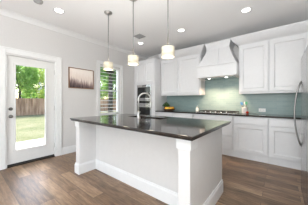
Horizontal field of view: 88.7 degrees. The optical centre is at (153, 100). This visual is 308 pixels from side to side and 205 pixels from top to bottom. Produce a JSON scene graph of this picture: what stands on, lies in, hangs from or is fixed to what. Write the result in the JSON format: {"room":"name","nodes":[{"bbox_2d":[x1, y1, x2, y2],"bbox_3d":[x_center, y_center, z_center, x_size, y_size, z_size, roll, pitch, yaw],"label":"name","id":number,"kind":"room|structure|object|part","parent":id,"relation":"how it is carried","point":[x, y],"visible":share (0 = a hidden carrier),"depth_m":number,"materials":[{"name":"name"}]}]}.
{"room":"kitchen","nodes":[
{"label":"kitchen","id":0,"kind":"room"},
{"bbox_2d":[21,66,44,97],"bbox_3d":[-21.587,-2.798,33.504,9.200,8.600,9.800,0,0,39],"label":"sky","id":1,"kind":"structure","parent":0,"point":[40,84],"depth_m":28.47,"materials":[{"name":"white"}]},
{"bbox_2d":[0,14,145,147],"bbox_3d":[-3.082,-0.138,2.370,0.150,2.920,9.136,0,0,39],"label":"wall","id":2,"kind":"structure","parent":0,"point":[74,52],"depth_m":3.67,"materials":[{"name":"paint"}]},
{"bbox_2d":[0,46,61,169],"bbox_3d":[-2.429,0.120,3.152,0.190,2.163,1.018,0,0,39],"label":"door","id":3,"kind":"structure","parent":2,"relation":"in","point":[10,156],"depth_m":3.03,"materials":[{"name":"paint"}]},
{"bbox_3d":[-2.419,0.117,3.113,0.012,1.646,0.536,0,0,39],"label":"lite frame","id":4,"kind":"part","parent":3,"relation":"part of","materials":[{"name":"paint"}]},
{"bbox_2d":[62,145,75,154],"bbox_3d":[-1.354,1.122,4.388,0.016,0.160,2.255,0,0,39],"label":"baseboard","id":5,"kind":"structure","parent":2,"relation":"attached to","point":[69,149],"depth_m":3.62,"materials":[{"name":"white paint"}]},
{"bbox_2d":[0,8,147,59],"bbox_3d":[-2.998,-1.556,2.303,0.065,0.085,8.836,0,0,39],"label":"trim","id":6,"kind":"structure","parent":2,"relation":"attached to","point":[4,12],"depth_m":3.48,"materials":[{"name":"white paint"}]},
{"bbox_2d":[68,67,93,88],"bbox_3d":[-1.767,-0.545,3.860,0.031,0.485,0.619,0,0,39],"label":"framed picture","id":7,"kind":"object","parent":2,"relation":"attached to","point":[78,78],"visible":1,"depth_m":3.83,"materials":[{"name":"brown wood"}]},
{"bbox_2d":[96,60,123,115],"bbox_3d":[-1.286,-0.298,4.561,0.195,1.580,0.920,0,0,39],"label":"window","id":8,"kind":"structure","parent":2,"relation":"in","point":[99,62],"depth_m":4.75,"materials":[{"name":"white paint"}]},
{"bbox_2d":[100,65,118,114],"bbox_3d":[-1.285,-0.309,4.559,0.068,1.374,0.696,0,0,39],"label":"plantation shutter","id":9,"kind":"object","parent":8,"relation":"attached to","point":[114,68],"visible":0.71,"depth_m":4.64,"materials":[{"name":"white paint"}]},
{"bbox_2d":[0,152,304,204],"bbox_3d":[-1.152,1.262,0.820,4.800,0.120,8.836,0,0,39],"label":"floor","id":10,"kind":"structure","parent":0,"point":[53,180],"depth_m":2.22,"materials":[{"name":"brown wood"}]},
{"bbox_2d":[75,121,222,204],"bbox_3d":[-0.211,0.764,2.372,2.119,0.876,0.966,0,0,39],"label":"kitchen island","id":11,"kind":"object","parent":10,"relation":"on","point":[173,171],"visible":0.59,"depth_m":1.98,"materials":[{"name":"paint"}]},
{"bbox_3d":[-0.979,1.119,2.989,0.150,0.165,0.966,0,0,39],"label":"trim","id":12,"kind":"part","parent":11,"relation":"part of","materials":[{"name":"white paint"}]},
{"bbox_3d":[-0.974,0.764,2.995,0.118,0.876,0.950,0,0,39],"label":"panel","id":13,"kind":"part","parent":11,"relation":"part of","materials":[{"name":"paint"}]},
{"bbox_3d":[-0.321,1.119,2.236,1.819,0.165,0.016,0,0,39],"label":"trim","id":14,"kind":"part","parent":11,"relation":"part of","materials":[{"name":"white paint"}]},
{"bbox_2d":[70,114,230,140],"bbox_3d":[-0.160,0.305,2.427,2.199,0.040,1.239,0,0,39],"label":"island countertop","id":15,"kind":"structure","parent":11,"relation":"on","point":[190,129],"depth_m":1.93,"materials":[{"name":"black stone"}]},
{"bbox_2d":[137,93,151,117],"bbox_3d":[-0.170,0.071,2.647,0.252,0.427,0.139,0,0,-38],"label":"gooseneck faucet","id":16,"kind":"object","parent":15,"relation":"on","point":[138,112],"visible":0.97,"depth_m":2.62,"materials":[{"name":"silver metal"}]},
{"bbox_3d":[0.561,0.764,1.762,0.118,0.876,0.950,0,0,39],"label":"panel","id":17,"kind":"part","parent":11,"relation":"part of","materials":[{"name":"paint"}]},
{"bbox_3d":[0.556,1.119,1.756,0.150,0.165,0.966,0,0,39],"label":"trim","id":18,"kind":"part","parent":11,"relation":"part of","materials":[{"name":"white paint"}]},
{"bbox_2d":[134,58,166,115],"bbox_3d":[-0.119,-0.048,5.235,0.875,2.500,0.656,0,0,39],"label":"tall cabinet","id":19,"kind":"object","parent":10,"relation":"on","point":[148,71],"visible":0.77,"depth_m":4.90,"materials":[{"name":"white paint"}]},
{"bbox_3d":[-0.443,-0.905,5.088,0.381,0.685,0.022,0,0,39],"label":"door","id":20,"kind":"part","parent":19,"relation":"part of","materials":[{"name":"white paint"}]},
{"bbox_2d":[137,100,151,114],"bbox_3d":[-0.182,0.374,5.165,0.608,0.809,0.575,0,0,39],"label":"wall oven","id":21,"kind":"object","parent":19,"relation":"in","point":[144,105],"visible":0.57,"depth_m":4.95,"materials":[{"name":"silver metal"}]},
{"bbox_2d":[137,84,151,99],"bbox_3d":[-0.220,-0.274,5.119,0.608,0.482,0.455,0,0,39],"label":"microwave","id":22,"kind":"object","parent":19,"relation":"in","point":[147,88],"visible":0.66,"depth_m":4.95,"materials":[{"name":"silver metal"}]},
{"bbox_3d":[-0.141,-0.905,4.845,0.381,0.685,0.022,0,0,39],"label":"door","id":23,"kind":"part","parent":19,"relation":"part of","materials":[{"name":"white paint"}]},
{"bbox_2d":[156,112,172,116],"bbox_3d":[0.468,0.760,4.791,0.591,0.883,0.612,0,0,39],"label":"base cabinet","id":24,"kind":"object","parent":10,"relation":"on","point":[167,114],"visible":0.13,"depth_m":4.53,"materials":[{"name":"white paint"}]},
{"bbox_2d":[155,110,300,118],"bbox_3d":[1.545,0.302,3.916,3.363,0.032,0.629,0,0,39],"label":"countertop","id":25,"kind":"structure","parent":24,"relation":"on","point":[173,111],"depth_m":3.35,"materials":[{"name":"black stone"}]},
{"bbox_2d":[199,110,239,113],"bbox_3d":[1.581,0.263,3.887,0.880,0.046,0.490,0,0,39],"label":"gas cooktop","id":26,"kind":"object","parent":25,"relation":"in","point":[200,111],"visible":1,"depth_m":3.77,"materials":[{"name":"silver metal"}]},
{"bbox_2d":[241,107,247,113],"bbox_3d":[2.088,0.215,3.633,0.130,0.140,0.130,0,0,39],"label":"utensil crock","id":27,"kind":"object","parent":25,"relation":"on","point":[244,109],"visible":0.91,"depth_m":3.58,"materials":[{"name":"white ceramic"}]},
{"bbox_2d":[173,113,193,118],"bbox_3d":[0.940,0.760,4.412,0.615,0.883,0.612,0,0,39],"label":"base cabinet","id":28,"kind":"object","parent":10,"relation":"on","point":[181,115],"visible":0.12,"depth_m":4.15,"materials":[{"name":"white paint"}]},
{"bbox_2d":[194,114,233,156],"bbox_3d":[1.542,0.760,3.928,0.926,0.883,0.612,0,0,39],"label":"base cabinet","id":29,"kind":"object","parent":10,"relation":"on","point":[227,131],"visible":0.48,"depth_m":3.49,"materials":[{"name":"white paint"}]},
{"bbox_3d":[1.360,0.410,3.701,0.888,0.140,0.030,0,0,39],"label":"drawer","id":30,"kind":"part","parent":29,"relation":"part of","materials":[{"name":"white paint"}]},
{"bbox_3d":[1.360,0.923,3.701,0.888,0.282,0.030,0,0,39],"label":"drawer","id":31,"kind":"part","parent":29,"relation":"part of","materials":[{"name":"white paint"}]},
{"bbox_3d":[1.360,0.631,3.701,0.888,0.262,0.030,0,0,39],"label":"drawer","id":32,"kind":"part","parent":29,"relation":"part of","materials":[{"name":"white paint"}]},
{"bbox_3d":[1.372,1.145,3.716,0.926,0.114,0.032,0,0,39],"label":"trim","id":33,"kind":"part","parent":29,"relation":"part of","materials":[{"name":"white paint"}]},
{"bbox_2d":[234,116,268,162],"bbox_3d":[2.142,0.760,3.446,0.610,0.883,0.612,0,0,39],"label":"base cabinet","id":34,"kind":"object","parent":10,"relation":"on","point":[251,134],"visible":0.94,"depth_m":3.19,"materials":[{"name":"white paint"}]},
{"bbox_3d":[1.960,0.410,3.219,0.572,0.140,0.030,0,0,39],"label":"drawer","id":35,"kind":"part","parent":34,"relation":"part of","materials":[{"name":"white paint"}]},
{"bbox_3d":[1.960,0.782,3.219,0.572,0.564,0.030,0,0,39],"label":"door","id":36,"kind":"part","parent":34,"relation":"part of","materials":[{"name":"white paint"}]},
{"bbox_3d":[1.972,1.145,3.234,0.610,0.114,0.032,0,0,39],"label":"trim","id":37,"kind":"part","parent":34,"relation":"part of","materials":[{"name":"white paint"}]},
{"bbox_2d":[269,118,300,169],"bbox_3d":[2.619,0.760,3.063,0.608,0.883,0.612,0,0,39],"label":"base cabinet","id":38,"kind":"object","parent":10,"relation":"on","point":[284,147],"visible":0.72,"depth_m":2.87,"materials":[{"name":"white paint"}]},
{"bbox_3d":[2.448,1.145,2.851,0.608,0.114,0.032,0,0,39],"label":"trim","id":39,"kind":"part","parent":38,"relation":"part of","materials":[{"name":"white paint"}]},
{"bbox_3d":[2.436,0.410,2.836,0.570,0.140,0.030,0,0,39],"label":"drawer","id":40,"kind":"part","parent":38,"relation":"part of","materials":[{"name":"white paint"}]},
{"bbox_3d":[2.436,0.782,2.836,0.570,0.564,0.030,0,0,39],"label":"door","id":41,"kind":"part","parent":38,"relation":"part of","materials":[{"name":"white paint"}]},
{"bbox_2d":[294,45,307,204],"bbox_3d":[1.807,0.330,1.383,0.831,1.725,0.980,0,0,39],"label":"refrigerator","id":42,"kind":"object","parent":10,"relation":"on","point":[304,60],"visible":1,"depth_m":1.68,"materials":[{"name":"grey metal"}]},
{"bbox_3d":[1.791,0.157,1.967,0.076,0.812,0.032,0,0,39],"label":"handle","id":43,"kind":"part","parent":42,"relation":"part of","materials":[{"name":"silver metal"}]},
{"bbox_3d":[1.692,0.287,1.742,0.060,1.640,0.565,0,0,39],"label":"door","id":44,"kind":"part","parent":42,"relation":"part of","materials":[{"name":"metal"}]},
{"bbox_3d":[1.382,0.287,1.357,0.060,1.640,0.407,0,0,39],"label":"door","id":45,"kind":"part","parent":42,"relation":"part of","materials":[{"name":"metal"}]},
{"bbox_2d":[0,0,307,56],"bbox_3d":[-1.152,-1.658,0.820,5.100,0.120,9.136,0,0,39],"label":"ceiling","id":46,"kind":"structure","parent":0,"point":[203,21],"depth_m":3.05,"materials":[{"name":"paint"}]},
{"bbox_2d":[33,0,42,4],"bbox_3d":[-1.839,-1.578,2.504,0.130,0.040,0.130,0,0,39],"label":"smoke detector","id":47,"kind":"object","parent":46,"relation":"attached to","point":[40,2],"visible":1,"depth_m":2.49,"materials":[{"name":"white plastic"}]},
{"bbox_2d":[53,8,64,13],"bbox_3d":[-1.678,-1.593,2.785,0.184,0.008,0.184,0,0,39],"label":"recessed light","id":48,"kind":"object","parent":46,"relation":"in","point":[58,10],"visible":1,"depth_m":2.77,"materials":[{"name":"white paint"}]},
{"bbox_2d":[103,10,112,70],"bbox_3d":[-0.824,-1.081,2.843,0.167,1.031,0.167,0,0,39],"label":"pendant lamp","id":49,"kind":"object","parent":46,"relation":"hanging from","point":[107,65],"visible":1,"depth_m":2.81,"materials":[{"name":"silver metal"}]},
{"bbox_3d":[-0.824,-0.639,2.843,0.167,0.107,0.167,0,0,39],"label":"lamp shade","id":50,"kind":"part","parent":49,"relation":"part of","materials":[{"name":"beige glass"}]},
{"bbox_3d":[-0.824,-1.128,2.843,0.012,0.860,0.012,0,0,39],"label":"rod","id":51,"kind":"part","parent":49,"relation":"part of","materials":[{"name":"silver metal"}]},
{"bbox_2d":[128,0,138,65],"bbox_3d":[-0.322,-1.081,2.439,0.167,1.031,0.167,0,0,39],"label":"pendant lamp","id":52,"kind":"object","parent":46,"relation":"hanging from","point":[133,60],"visible":1,"depth_m":2.40,"materials":[{"name":"silver metal"}]},
{"bbox_3d":[-0.322,-1.128,2.439,0.012,0.860,0.012,0,0,39],"label":"rod","id":53,"kind":"part","parent":52,"relation":"part of","materials":[{"name":"silver metal"}]},
{"bbox_3d":[-0.322,-0.639,2.439,0.167,0.107,0.167,0,0,39],"label":"lamp shade","id":54,"kind":"part","parent":52,"relation":"part of","materials":[{"name":"beige glass"}]},
{"bbox_2d":[134,34,145,38],"bbox_3d":[-0.357,-1.592,3.885,0.220,0.012,0.210,0,0,39],"label":"ceiling vent","id":55,"kind":"object","parent":46,"relation":"in","point":[139,36],"visible":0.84,"depth_m":3.88,"materials":[{"name":"grey metal"}]},
{"bbox_2d":[162,45,174,58],"bbox_3d":[0.181,-1.081,2.035,0.167,1.031,0.167,0,0,39],"label":"pendant lamp","id":56,"kind":"object","parent":46,"relation":"hanging from","point":[168,51],"visible":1,"depth_m":1.97,"materials":[{"name":"white glass"}]},
{"bbox_2d":[162,55,173,58],"bbox_3d":[0.181,-0.570,2.035,0.158,0.003,0.158,0,0,39],"label":"diffuser","id":57,"kind":"object","parent":56,"relation":"attached to","point":[163,56],"depth_m":2.01,"materials":[{"name":"beige glass"}]},
{"bbox_2d":[240,7,251,12],"bbox_3d":[1.617,-1.593,2.767,0.184,0.008,0.184,0,0,39],"label":"recessed light","id":58,"kind":"object","parent":46,"relation":"in","point":[247,9],"visible":1,"depth_m":2.77,"materials":[{"name":"white paint"}]},
{"bbox_2d":[148,38,283,114],"bbox_3d":[1.662,-0.138,4.323,4.800,2.920,0.150,0,0,39],"label":"wall","id":59,"kind":"structure","parent":0,"point":[236,49],"depth_m":3.93,"materials":[{"name":"paint"}]},
{"bbox_2d":[161,58,177,95],"bbox_3d":[0.559,-0.709,4.882,0.619,1.098,0.356,0,0,39],"label":"upper cabinet","id":60,"kind":"object","parent":59,"relation":"attached to","point":[169,68],"visible":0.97,"depth_m":4.75,"materials":[{"name":"white paint"}]},
{"bbox_2d":[178,54,204,95],"bbox_3d":[1.061,-0.709,4.479,0.665,1.098,0.356,0,0,39],"label":"upper cabinet","id":61,"kind":"object","parent":59,"relation":"attached to","point":[188,82],"visible":0.94,"depth_m":4.34,"materials":[{"name":"white paint"}]},
{"bbox_2d":[158,44,206,60],"bbox_3d":[0.842,-1.336,4.575,1.435,0.180,0.480,0,0,39],"label":"crown molding","id":62,"kind":"structure","parent":61,"relation":"on","point":[199,49],"depth_m":4.26,"materials":[{"name":"white paint"}]},
{"bbox_2d":[197,39,238,80],"bbox_3d":[1.601,-0.990,3.891,0.901,0.880,0.596,0,0,39],"label":"range hood","id":63,"kind":"object","parent":59,"relation":"attached to","point":[219,62],"visible":0.94,"depth_m":3.71,"materials":[{"name":"white paint"}]},
{"bbox_3d":[1.601,-0.715,3.891,0.901,0.290,0.595,0,0,39],"label":"apron moulding","id":64,"kind":"part","parent":63,"relation":"part of","materials":[{"name":"white paint"}]},
{"bbox_3d":[1.652,-1.355,3.955,0.580,0.150,0.431,0,0,39],"label":"cap moulding","id":65,"kind":"part","parent":63,"relation":"part of","materials":[{"name":"white paint"}]},
{"bbox_2d":[167,78,300,114],"bbox_3d":[1.738,-0.141,4.157,3.363,0.853,0.011,0,0,39],"label":"backsplash","id":66,"kind":"structure","parent":59,"relation":"attached to","point":[223,94],"depth_m":3.96,"materials":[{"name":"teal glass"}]},
{"bbox_2d":[239,41,268,93],"bbox_3d":[2.244,-0.709,3.529,0.552,1.098,0.356,0,0,39],"label":"upper cabinet","id":67,"kind":"object","parent":59,"relation":"attached to","point":[253,58],"visible":0.96,"depth_m":3.39,"materials":[{"name":"white paint"}]},
{"bbox_3d":[2.154,-0.179,3.417,0.552,0.038,0.022,0,0,39],"label":"light rail","id":68,"kind":"part","parent":67,"relation":"part of","materials":[{"name":"white paint"}]},
{"bbox_2d":[230,20,307,47],"bbox_3d":[2.384,-1.336,3.336,1.318,0.180,0.480,0,0,39],"label":"crown molding","id":69,"kind":"structure","parent":67,"relation":"on","point":[301,27],"depth_m":3.13,"materials":[{"name":"white paint"}]},
{"bbox_2d":[269,33,307,92],"bbox_3d":[2.698,-0.709,3.164,0.610,1.098,0.356,0,0,39],"label":"upper cabinet","id":70,"kind":"object","parent":59,"relation":"attached to","point":[286,53],"visible":0.77,"depth_m":3.06,"materials":[{"name":"white paint"}]},
{"bbox_3d":[2.608,-0.179,3.052,0.610,0.038,0.022,0,0,39],"label":"light rail","id":71,"kind":"part","parent":70,"relation":"part of","materials":[{"name":"white paint"}]},
{"label":"outside","id":72,"kind":"structure","parent":0,"visible":0},
{"bbox_2d":[16,110,115,141],"bbox_3d":[-17.043,1.652,32.933,59.800,0.300,90.000,0,0,39],"label":"lawn","id":73,"kind":"structure","parent":72,"point":[28,127],"depth_m":8.95,"materials":[{"name":"green plant"}]},
{"bbox_2d":[16,65,39,98],"bbox_3d":[-15.705,-2.052,18.221,3.962,7.119,3.586,0,0,-19],"label":"tree","id":74,"kind":"object","parent":73,"relation":"on","point":[29,76],"visible":0.46,"depth_m":18.14,"materials":[{"name":"green plant"}]},
{"bbox_2d":[16,138,44,148],"bbox_3d":[-3.519,1.377,3.789,2.290,0.250,6.500,0,0,39],"label":"patio","id":75,"kind":"structure","parent":73,"relation":"on","point":[24,144],"depth_m":4.65,"materials":[{"name":"concrete"}]},
{"bbox_2d":[18,68,44,97],"bbox_3d":[-18.035,-2.315,23.554,3.890,7.644,4.378,0,0,14],"label":"tree","id":76,"kind":"object","parent":73,"relation":"on","point":[41,74],"visible":0.14,"depth_m":23.95,"materials":[{"name":"green plant"}]},
{"bbox_2d":[16,98,115,115],"bbox_3d":[-7.490,0.595,23.999,0.166,1.815,40.037,0,0,39],"label":"wooden fence","id":77,"kind":"object","parent":73,"relation":"on","point":[24,106],"visible":0.14,"depth_m":17.02,"materials":[{"name":"brown wood"}]},
{"bbox_2d":[100,83,105,98],"bbox_3d":[-10.295,-1.393,25.597,3.526,5.801,4.375,0,0,39],"label":"tree","id":78,"kind":"object","parent":73,"relation":"on","point":[104,92],"visible":0.1,"depth_m":26.13,"materials":[{"name":"green plant"}]},
{"bbox_2d":[100,78,107,98],"bbox_3d":[-10.666,-3.016,32.027,3.906,9.044,3.685,0,0,-4],"label":"tree","id":79,"kind":"object","parent":73,"relation":"on","point":[103,97],"visible":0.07,"depth_m":31.90,"materials":[{"name":"green plant"}]},
{"bbox_2d":[100,67,115,111],"bbox_3d":[-3.311,-1.124,11.741,2.759,5.264,2.872,0,0,39],"label":"tree","id":80,"kind":"object","parent":73,"relation":"on","point":[110,86],"visible":0.27,"depth_m":11.55,"materials":[{"name":"green plant"}]},
{"bbox_3d":[-3.311,-2.505,11.741,2.759,2.503,2.872,0,0,39],"label":"crown","id":81,"kind":"part","parent":80,"relation":"part of","materials":[{"name":"green plant"}]},
{"bbox_2d":[103,78,115,98],"bbox_3d":[-7.188,-2.463,28.929,4.094,7.940,3.890,0,0,-27],"label":"tree","id":82,"kind":"object","parent":73,"relation":"on","point":[104,84],"visible":0.11,"depth_m":27.98,"materials":[{"name":"green plant"}]}
]}

